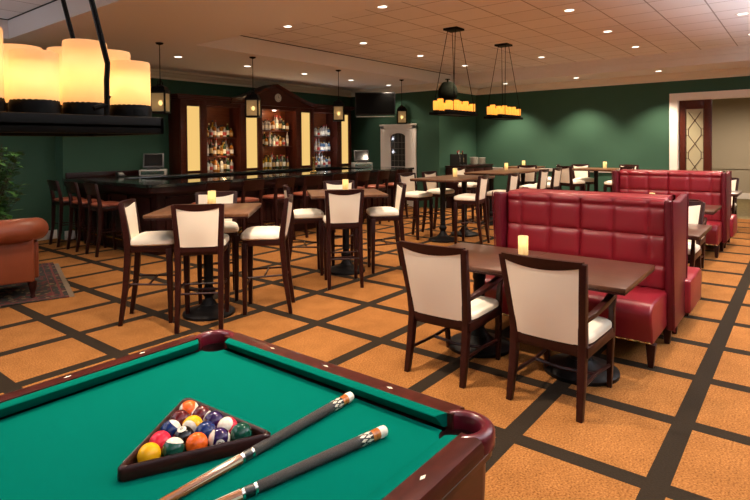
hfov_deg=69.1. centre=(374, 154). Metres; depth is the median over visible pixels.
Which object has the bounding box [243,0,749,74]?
ceiling
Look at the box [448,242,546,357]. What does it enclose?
dining table
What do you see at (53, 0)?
trim
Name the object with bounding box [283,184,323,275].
counter chair
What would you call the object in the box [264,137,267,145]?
liquor bottle
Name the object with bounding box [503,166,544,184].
table
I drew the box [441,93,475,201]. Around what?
wall
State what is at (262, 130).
shelf
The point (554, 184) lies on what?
counter chair
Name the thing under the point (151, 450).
ball
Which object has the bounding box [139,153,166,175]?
cash register
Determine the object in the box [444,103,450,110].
candle
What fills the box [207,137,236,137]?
shelf
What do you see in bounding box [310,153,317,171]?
tap
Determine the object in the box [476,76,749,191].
wall
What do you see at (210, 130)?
liquor bottle
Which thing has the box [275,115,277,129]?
liquor bottle
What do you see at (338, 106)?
lantern pendant
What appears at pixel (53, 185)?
bar stool
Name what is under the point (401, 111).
lantern pendant
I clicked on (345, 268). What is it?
table
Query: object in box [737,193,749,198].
baseboard
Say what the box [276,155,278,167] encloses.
wine bottle
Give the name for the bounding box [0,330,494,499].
pool table
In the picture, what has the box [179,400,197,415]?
ball
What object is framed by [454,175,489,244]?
counter chair
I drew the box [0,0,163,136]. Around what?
chandelier
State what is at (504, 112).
chandelier
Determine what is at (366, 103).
television
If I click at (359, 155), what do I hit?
monitor
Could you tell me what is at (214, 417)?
ball
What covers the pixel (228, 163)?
wine bottle
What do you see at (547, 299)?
armchair
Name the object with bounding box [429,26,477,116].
chandelier
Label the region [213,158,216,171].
liquor bottle
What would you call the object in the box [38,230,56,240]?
baseboard
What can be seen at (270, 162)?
liquor bottle
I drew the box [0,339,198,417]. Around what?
cushion
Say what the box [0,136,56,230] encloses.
wall
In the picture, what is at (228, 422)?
ball
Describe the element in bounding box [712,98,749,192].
wall
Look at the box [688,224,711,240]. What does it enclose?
dining table
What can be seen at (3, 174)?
potted plant
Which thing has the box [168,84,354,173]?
bar cabinet
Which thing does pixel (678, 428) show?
floor
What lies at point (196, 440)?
ball
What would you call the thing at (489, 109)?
candle
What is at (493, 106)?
candle
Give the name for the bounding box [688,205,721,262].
dining table
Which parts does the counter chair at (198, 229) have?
leg, leg, backrest, frame, rail, seat frame, leg, seat, leg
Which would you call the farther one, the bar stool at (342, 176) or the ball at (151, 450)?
the bar stool at (342, 176)
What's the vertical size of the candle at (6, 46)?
0.185 m
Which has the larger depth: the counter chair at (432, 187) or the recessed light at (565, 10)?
the counter chair at (432, 187)
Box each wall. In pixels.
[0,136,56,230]
[55,78,350,239]
[350,90,441,208]
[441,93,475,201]
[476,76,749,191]
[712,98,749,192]
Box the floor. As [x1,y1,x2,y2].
[0,199,749,499]
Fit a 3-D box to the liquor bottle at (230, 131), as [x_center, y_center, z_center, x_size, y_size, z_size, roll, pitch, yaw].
[-3.235,-0.499,12.231,0.086,0.200,0.088,0,1,38]
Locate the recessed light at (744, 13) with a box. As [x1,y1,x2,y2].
[735,12,749,15]
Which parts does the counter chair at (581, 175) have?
frame, backrest, seat, leg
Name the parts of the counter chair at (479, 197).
leg, leg, seat, seat frame, leg, backrest, leg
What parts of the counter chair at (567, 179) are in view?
backrest, leg, seat frame, seat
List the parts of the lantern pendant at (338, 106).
glass pane, lantern frame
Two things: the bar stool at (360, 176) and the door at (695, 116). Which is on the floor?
the bar stool at (360, 176)
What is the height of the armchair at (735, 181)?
0.955 m
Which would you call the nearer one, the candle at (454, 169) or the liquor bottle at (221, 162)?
the candle at (454, 169)
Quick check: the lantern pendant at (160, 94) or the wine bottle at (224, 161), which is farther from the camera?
the wine bottle at (224, 161)
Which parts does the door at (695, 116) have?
glass pane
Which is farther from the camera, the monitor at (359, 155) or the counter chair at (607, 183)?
the monitor at (359, 155)
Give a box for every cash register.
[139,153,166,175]
[351,150,372,166]
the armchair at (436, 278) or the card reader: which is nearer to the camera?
the armchair at (436, 278)
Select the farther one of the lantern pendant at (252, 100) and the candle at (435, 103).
the lantern pendant at (252, 100)
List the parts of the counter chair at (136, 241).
leg, frame, backrest, leg, seat, seat frame, leg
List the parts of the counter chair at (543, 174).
seat, leg, backrest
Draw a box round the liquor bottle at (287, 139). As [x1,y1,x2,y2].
[286,131,288,145]
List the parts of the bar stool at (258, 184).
leg, seat, backrest, leg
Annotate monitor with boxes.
[143,153,163,167]
[354,150,368,160]
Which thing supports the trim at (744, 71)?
attached to the wall at (73, 154)
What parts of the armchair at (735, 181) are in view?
leg, backrest, leg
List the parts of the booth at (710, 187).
seat, leg, leg, seat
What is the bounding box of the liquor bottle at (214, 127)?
[212,125,215,136]
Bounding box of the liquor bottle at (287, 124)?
[285,121,288,130]
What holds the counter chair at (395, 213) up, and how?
on the floor
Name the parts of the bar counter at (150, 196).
panel, foot rail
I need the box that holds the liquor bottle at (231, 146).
[230,143,233,154]
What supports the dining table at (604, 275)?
on the floor
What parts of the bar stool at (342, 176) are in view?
backrest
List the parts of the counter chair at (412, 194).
leg, frame, backrest, leg, leg, seat frame, seat, leg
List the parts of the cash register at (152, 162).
drawer, cash drawer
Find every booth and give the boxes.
[473,187,701,367]
[611,169,736,257]
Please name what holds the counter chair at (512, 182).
on the floor
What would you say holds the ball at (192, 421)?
on the pool table at (66, 437)
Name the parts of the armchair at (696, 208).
leg, seat, backrest, seat frame, frame, leg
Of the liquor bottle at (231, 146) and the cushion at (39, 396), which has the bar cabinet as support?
the liquor bottle at (231, 146)
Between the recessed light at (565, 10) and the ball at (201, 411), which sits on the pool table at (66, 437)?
the ball at (201, 411)
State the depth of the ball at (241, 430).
1.61 m
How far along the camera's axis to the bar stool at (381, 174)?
11.58 m
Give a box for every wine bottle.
[209,140,212,155]
[216,144,219,155]
[223,142,225,154]
[223,156,226,170]
[227,158,229,170]
[272,156,274,168]
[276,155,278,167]
[279,116,281,129]
[279,155,281,167]
[283,155,285,167]
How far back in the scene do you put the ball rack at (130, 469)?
1.53 m
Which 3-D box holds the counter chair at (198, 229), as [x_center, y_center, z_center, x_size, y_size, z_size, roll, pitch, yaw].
[-1.601,1.004,5.065,0.458,1.140,0.508,-1,1,-8]
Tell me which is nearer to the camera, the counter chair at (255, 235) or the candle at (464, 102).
the counter chair at (255, 235)
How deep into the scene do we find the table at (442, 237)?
9.33 m
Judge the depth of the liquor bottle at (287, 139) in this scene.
13.54 m
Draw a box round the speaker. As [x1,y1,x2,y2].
[438,79,457,99]
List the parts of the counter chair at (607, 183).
seat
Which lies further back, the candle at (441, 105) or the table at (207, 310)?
the candle at (441, 105)
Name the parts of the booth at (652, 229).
seat, nailhead trim, leg, leg, seat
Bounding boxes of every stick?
[158,392,353,499]
[216,425,387,499]
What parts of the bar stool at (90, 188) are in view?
leg, backrest, leg, seat frame, seat, leg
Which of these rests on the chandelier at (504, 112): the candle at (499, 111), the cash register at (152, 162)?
the candle at (499, 111)
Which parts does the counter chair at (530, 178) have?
backrest, frame, leg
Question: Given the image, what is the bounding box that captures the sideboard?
[445,164,492,208]
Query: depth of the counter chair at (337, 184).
7.85 m
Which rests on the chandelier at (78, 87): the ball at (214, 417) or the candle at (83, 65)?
the candle at (83, 65)
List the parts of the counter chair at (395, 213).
leg, leg, seat, seat frame, leg, backrest, leg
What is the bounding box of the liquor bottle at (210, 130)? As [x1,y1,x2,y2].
[209,127,212,136]
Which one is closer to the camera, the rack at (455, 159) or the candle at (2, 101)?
the candle at (2, 101)
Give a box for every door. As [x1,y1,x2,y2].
[379,123,416,206]
[679,99,711,170]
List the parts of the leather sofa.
panel, arm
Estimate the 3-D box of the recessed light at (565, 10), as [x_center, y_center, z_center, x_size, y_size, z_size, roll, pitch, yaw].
[2.697,-2.005,7.563,0.180,0.006,0.180,0,1,38]
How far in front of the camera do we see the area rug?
6.32 m
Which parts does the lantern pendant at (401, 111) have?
lantern frame, glass pane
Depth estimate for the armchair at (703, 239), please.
7.08 m
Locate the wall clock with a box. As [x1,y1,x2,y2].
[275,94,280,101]
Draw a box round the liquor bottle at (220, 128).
[219,125,222,136]
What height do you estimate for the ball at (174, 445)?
0.063 m
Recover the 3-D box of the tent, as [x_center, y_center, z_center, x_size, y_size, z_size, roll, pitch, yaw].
[-1.781,0.470,5.646,0.100,0.110,0.040,-1,1,-2]
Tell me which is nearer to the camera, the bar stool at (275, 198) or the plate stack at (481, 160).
the bar stool at (275, 198)
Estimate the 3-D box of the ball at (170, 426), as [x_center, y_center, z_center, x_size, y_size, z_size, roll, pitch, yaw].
[-0.620,0.837,1.651,0.063,0.063,0.063,0,1,24]
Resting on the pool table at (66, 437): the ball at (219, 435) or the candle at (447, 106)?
the ball at (219, 435)
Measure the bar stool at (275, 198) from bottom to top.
1.110 m
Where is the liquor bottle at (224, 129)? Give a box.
[223,127,226,136]
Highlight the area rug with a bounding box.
[0,262,73,306]
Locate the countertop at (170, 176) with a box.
[107,167,328,180]
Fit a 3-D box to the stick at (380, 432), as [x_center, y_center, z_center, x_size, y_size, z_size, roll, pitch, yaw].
[-0.537,0.859,1.214,1.464,0.034,0.034,-1,1,-39]
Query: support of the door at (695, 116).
in the wall at (615, 125)
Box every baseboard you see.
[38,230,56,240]
[64,230,75,239]
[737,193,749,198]
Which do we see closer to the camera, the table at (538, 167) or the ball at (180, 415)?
the ball at (180, 415)
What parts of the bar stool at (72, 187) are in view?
leg, backrest, leg, seat frame, seat, leg, leg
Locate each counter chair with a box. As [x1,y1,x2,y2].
[118,199,180,325]
[171,203,229,333]
[195,191,238,303]
[241,194,294,314]
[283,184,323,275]
[323,180,358,265]
[323,189,363,289]
[366,182,406,273]
[397,173,432,239]
[421,171,454,231]
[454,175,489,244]
[455,167,481,221]
[486,172,518,228]
[517,165,536,188]
[519,169,548,188]
[535,167,561,189]
[556,166,585,190]
[571,164,593,190]
[603,166,634,191]
[610,164,638,191]
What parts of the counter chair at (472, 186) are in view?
leg, backrest, seat frame, seat, leg, leg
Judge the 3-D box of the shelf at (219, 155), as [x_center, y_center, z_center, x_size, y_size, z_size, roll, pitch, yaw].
[-3.484,0.027,12.050,0.286,0.022,0.876,0,1,38]
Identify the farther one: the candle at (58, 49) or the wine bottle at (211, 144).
the wine bottle at (211, 144)
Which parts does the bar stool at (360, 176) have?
leg, backrest, leg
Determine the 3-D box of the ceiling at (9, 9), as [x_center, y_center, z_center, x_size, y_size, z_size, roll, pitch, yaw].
[-2.350,-1.904,1.368,12.640,0.100,6.540,0,1,38]
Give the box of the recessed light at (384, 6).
[376,5,388,8]
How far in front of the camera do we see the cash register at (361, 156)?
13.83 m
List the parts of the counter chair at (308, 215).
leg, seat frame, seat, leg, leg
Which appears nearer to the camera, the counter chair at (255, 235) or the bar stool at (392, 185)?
the counter chair at (255, 235)
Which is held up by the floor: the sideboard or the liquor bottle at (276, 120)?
the sideboard
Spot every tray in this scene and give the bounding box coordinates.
[0,111,163,136]
[429,111,477,116]
[484,116,522,119]
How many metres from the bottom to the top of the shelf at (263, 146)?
0.022 m
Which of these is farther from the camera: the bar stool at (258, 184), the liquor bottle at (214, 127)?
the liquor bottle at (214, 127)
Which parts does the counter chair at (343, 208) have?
leg, leg, seat frame, rail, frame, backrest, leg, leg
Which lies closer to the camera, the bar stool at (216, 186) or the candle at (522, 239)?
the candle at (522, 239)
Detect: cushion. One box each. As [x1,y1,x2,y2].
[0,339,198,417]
[225,338,446,426]
[365,435,457,499]
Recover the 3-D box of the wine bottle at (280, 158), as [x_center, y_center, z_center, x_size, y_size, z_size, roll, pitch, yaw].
[-2.322,0.162,13.393,0.073,0.338,0.071,0,1,24]
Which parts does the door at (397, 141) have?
window moulding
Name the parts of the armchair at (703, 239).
leg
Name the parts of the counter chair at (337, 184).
leg, leg, backrest, frame, leg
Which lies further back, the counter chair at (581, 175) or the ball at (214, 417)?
the counter chair at (581, 175)
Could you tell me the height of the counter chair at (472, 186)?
1.140 m
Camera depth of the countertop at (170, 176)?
11.56 m
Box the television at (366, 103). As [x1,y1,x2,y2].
[355,92,394,116]
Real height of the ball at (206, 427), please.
0.064 m
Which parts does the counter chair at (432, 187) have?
leg, frame, backrest, leg, seat, seat frame, leg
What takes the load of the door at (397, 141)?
in the wall at (365, 131)
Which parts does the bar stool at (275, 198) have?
leg, seat frame, seat, leg, leg, backrest, leg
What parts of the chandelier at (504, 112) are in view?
hanging rod, hanging rod, ceiling plate, hanging rod, hanging rod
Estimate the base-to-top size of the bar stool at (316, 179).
1.110 m
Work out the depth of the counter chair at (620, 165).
12.87 m
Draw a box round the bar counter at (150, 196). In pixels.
[62,166,413,254]
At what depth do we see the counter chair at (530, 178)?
13.02 m
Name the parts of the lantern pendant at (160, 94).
glass pane, lantern frame, glass pane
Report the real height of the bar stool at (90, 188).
1.110 m
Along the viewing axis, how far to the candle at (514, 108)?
10.16 m
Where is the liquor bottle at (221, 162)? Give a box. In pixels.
[220,159,223,170]
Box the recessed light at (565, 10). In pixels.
[563,9,575,11]
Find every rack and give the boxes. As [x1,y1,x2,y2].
[117,398,270,481]
[450,154,466,165]
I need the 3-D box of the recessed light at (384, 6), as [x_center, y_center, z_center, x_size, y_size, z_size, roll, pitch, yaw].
[0.097,-1.977,7.276,0.180,0.006,0.180,0,1,38]
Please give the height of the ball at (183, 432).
0.064 m
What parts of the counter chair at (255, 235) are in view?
leg, leg, seat frame, seat, leg, backrest, frame, leg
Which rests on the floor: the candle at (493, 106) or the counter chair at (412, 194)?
the counter chair at (412, 194)
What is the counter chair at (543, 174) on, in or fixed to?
on the floor
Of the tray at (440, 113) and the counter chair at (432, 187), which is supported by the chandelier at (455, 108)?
the tray at (440, 113)
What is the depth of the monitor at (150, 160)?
10.70 m
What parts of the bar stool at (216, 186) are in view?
backrest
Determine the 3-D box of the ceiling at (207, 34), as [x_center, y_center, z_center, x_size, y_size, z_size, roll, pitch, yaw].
[0.390,-1.936,6.342,14.520,0.500,17.740,0,1,38]
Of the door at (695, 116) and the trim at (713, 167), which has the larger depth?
the trim at (713, 167)
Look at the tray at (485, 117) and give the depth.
10.08 m
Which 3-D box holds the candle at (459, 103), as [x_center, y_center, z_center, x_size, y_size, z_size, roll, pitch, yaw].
[1.320,-0.748,8.603,0.101,0.193,0.101,0,1,38]
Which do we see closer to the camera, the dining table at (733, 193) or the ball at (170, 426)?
the ball at (170, 426)
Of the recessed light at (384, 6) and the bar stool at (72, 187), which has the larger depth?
the bar stool at (72, 187)
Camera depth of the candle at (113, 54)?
1.44 m
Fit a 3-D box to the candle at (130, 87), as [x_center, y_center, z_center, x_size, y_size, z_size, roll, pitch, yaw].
[-0.623,-0.155,1.387,0.102,0.159,0.102,0,1,38]
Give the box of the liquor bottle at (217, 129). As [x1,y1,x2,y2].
[216,127,219,136]
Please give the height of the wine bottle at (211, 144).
0.354 m
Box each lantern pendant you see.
[151,42,170,113]
[245,57,260,117]
[333,70,344,121]
[397,79,406,123]
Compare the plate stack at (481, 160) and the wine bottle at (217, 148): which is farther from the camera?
the plate stack at (481, 160)
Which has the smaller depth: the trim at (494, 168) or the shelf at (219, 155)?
the shelf at (219, 155)
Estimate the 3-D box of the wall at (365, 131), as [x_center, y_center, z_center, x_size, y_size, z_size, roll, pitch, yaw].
[0.511,-0.230,14.978,2.999,3.219,0.120,0,1,38]
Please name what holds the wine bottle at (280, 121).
on the bar cabinet
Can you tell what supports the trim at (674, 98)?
attached to the wall at (615, 125)
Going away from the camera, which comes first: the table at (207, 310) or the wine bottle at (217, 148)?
the table at (207, 310)
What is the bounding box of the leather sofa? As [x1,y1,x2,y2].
[0,217,48,297]
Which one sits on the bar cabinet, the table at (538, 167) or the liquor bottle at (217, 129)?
the liquor bottle at (217, 129)
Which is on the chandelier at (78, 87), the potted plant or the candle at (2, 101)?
the candle at (2, 101)
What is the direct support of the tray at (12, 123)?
on the chandelier at (78, 87)
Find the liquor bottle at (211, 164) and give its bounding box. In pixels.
[210,161,212,171]
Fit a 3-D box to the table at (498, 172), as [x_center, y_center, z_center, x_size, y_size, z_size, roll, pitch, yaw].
[2.903,0.879,11.885,0.900,1.070,2.300,0,1,38]
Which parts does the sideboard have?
door, door, door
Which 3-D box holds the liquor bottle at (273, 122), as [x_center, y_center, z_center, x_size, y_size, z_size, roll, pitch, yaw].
[-2.468,-0.728,13.197,0.079,0.268,0.081,0,1,42]
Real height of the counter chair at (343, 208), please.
1.140 m
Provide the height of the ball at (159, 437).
0.063 m
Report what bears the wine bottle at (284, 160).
on the countertop at (170, 176)
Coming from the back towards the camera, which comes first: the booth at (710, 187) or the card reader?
the card reader
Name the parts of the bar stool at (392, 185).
leg, leg, backrest, leg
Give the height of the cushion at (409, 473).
0.042 m
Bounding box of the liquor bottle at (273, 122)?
[271,119,274,129]
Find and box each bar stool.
[47,180,86,246]
[64,181,105,251]
[83,183,123,256]
[192,181,230,252]
[229,179,264,245]
[262,177,295,239]
[293,175,322,237]
[317,173,347,232]
[354,172,369,217]
[363,170,389,223]
[382,169,408,216]
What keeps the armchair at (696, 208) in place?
on the floor
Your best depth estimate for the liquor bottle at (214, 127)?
11.85 m
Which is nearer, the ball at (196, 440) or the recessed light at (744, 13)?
the ball at (196, 440)
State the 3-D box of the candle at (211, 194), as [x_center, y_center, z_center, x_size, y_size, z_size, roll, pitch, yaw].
[-1.688,0.445,5.635,0.079,0.158,0.080,0,1,38]
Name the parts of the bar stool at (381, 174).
leg, seat, leg, backrest, leg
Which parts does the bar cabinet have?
light panel, pillar moulding, cornice, light panel, pillar moulding, raking cornice, light panel, pillar moulding, cornice, pillar moulding, light panel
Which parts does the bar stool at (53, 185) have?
leg, backrest, leg, seat frame, seat, leg, leg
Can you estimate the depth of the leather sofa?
5.86 m
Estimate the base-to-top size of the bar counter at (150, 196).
1.199 m
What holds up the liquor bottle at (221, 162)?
on the countertop at (170, 176)
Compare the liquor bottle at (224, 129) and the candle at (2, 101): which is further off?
the liquor bottle at (224, 129)
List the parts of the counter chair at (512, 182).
leg, seat, leg, backrest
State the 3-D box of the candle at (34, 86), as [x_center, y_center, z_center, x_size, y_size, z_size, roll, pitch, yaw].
[-0.759,-0.150,1.215,0.102,0.158,0.102,0,1,38]
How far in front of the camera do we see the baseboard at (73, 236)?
9.83 m
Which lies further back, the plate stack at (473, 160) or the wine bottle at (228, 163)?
the plate stack at (473, 160)
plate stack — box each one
[470,157,477,164]
[478,157,485,163]
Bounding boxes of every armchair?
[397,240,502,388]
[499,252,616,422]
[688,201,704,282]
[689,199,706,267]
[731,177,738,214]
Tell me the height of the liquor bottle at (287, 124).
0.228 m
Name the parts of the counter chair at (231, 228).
leg, leg, frame, backrest, seat frame, seat, leg, leg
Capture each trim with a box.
[0,0,449,74]
[150,67,749,96]
[493,167,618,172]
[669,89,749,169]
[712,166,749,168]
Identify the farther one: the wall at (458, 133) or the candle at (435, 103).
the wall at (458, 133)
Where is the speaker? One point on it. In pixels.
(445, 92)
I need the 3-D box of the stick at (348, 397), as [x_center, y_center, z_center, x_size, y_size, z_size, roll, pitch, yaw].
[-0.538,0.857,1.333,0.034,0.034,1.464,0,1,39]
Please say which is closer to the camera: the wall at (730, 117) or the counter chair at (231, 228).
the counter chair at (231, 228)
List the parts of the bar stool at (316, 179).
seat, seat frame, leg, backrest, leg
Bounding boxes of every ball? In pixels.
[137,442,160,461]
[149,430,170,453]
[160,419,180,437]
[162,437,184,456]
[170,409,189,425]
[172,426,193,448]
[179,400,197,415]
[182,415,202,432]
[185,432,207,450]
[191,405,210,420]
[195,421,215,437]
[204,411,223,427]
[208,427,229,445]
[217,416,236,437]
[230,422,251,440]
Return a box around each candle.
[0,27,5,111]
[3,43,41,111]
[8,48,60,113]
[46,46,62,113]
[62,39,106,114]
[107,49,130,60]
[110,60,151,116]
[208,190,215,203]
[342,179,347,189]
[433,101,438,111]
[437,99,443,111]
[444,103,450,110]
[453,168,456,176]
[456,101,461,111]
[463,101,468,112]
[487,107,491,115]
[490,105,494,115]
[497,109,502,115]
[505,107,510,115]
[511,107,515,116]
[518,235,527,254]
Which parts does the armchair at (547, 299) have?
leg, backrest, frame, leg, rail, seat frame, leg, seat, armrest, leg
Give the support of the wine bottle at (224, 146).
on the bar cabinet
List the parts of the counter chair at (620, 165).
frame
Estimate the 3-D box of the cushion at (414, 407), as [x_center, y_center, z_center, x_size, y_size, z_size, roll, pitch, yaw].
[-0.221,0.837,2.059,1.120,0.042,0.040,0,1,38]
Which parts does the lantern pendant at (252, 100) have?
glass pane, lantern frame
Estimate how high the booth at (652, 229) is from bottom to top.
1.200 m
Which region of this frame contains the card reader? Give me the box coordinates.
[115,172,124,176]
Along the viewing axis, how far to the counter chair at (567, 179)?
12.35 m
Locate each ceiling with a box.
[0,0,52,18]
[0,0,749,89]
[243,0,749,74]
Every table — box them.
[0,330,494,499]
[143,203,260,321]
[307,188,387,275]
[410,175,494,242]
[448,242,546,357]
[464,168,541,225]
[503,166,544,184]
[538,252,654,386]
[572,167,619,190]
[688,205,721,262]
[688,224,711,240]
[731,191,741,196]
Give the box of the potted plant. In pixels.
[0,146,26,219]
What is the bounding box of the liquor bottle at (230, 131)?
[229,128,232,136]
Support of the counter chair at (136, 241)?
on the floor
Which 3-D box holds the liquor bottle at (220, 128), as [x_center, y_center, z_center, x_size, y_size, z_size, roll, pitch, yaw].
[-3.402,-0.526,12.021,0.081,0.264,0.083,0,1,3]
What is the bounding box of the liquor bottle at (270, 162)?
[269,156,271,168]
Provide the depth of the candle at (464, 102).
8.74 m
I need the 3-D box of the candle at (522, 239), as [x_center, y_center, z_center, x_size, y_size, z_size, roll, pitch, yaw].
[1.204,0.732,4.424,0.079,0.158,0.080,0,1,38]
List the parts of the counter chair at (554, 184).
leg, backrest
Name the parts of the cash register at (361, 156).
cash drawer, drawer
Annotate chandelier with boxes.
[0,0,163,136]
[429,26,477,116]
[484,43,522,119]
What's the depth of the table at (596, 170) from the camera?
12.51 m
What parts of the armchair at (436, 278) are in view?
leg, frame, backrest, rail, leg, seat frame, leg, seat, armrest, leg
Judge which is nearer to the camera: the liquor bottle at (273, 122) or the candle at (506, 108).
the candle at (506, 108)
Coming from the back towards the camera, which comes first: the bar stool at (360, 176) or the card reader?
the bar stool at (360, 176)
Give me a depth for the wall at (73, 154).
10.58 m
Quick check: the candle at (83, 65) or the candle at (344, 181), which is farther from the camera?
the candle at (344, 181)
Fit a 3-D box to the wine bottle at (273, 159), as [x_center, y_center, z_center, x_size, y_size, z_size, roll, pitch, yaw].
[-2.460,0.176,13.204,0.075,0.318,0.073,0,1,21]
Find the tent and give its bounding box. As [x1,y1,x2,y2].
[198,195,207,203]
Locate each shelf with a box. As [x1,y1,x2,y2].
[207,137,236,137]
[207,155,237,156]
[262,130,292,131]
[263,146,292,146]

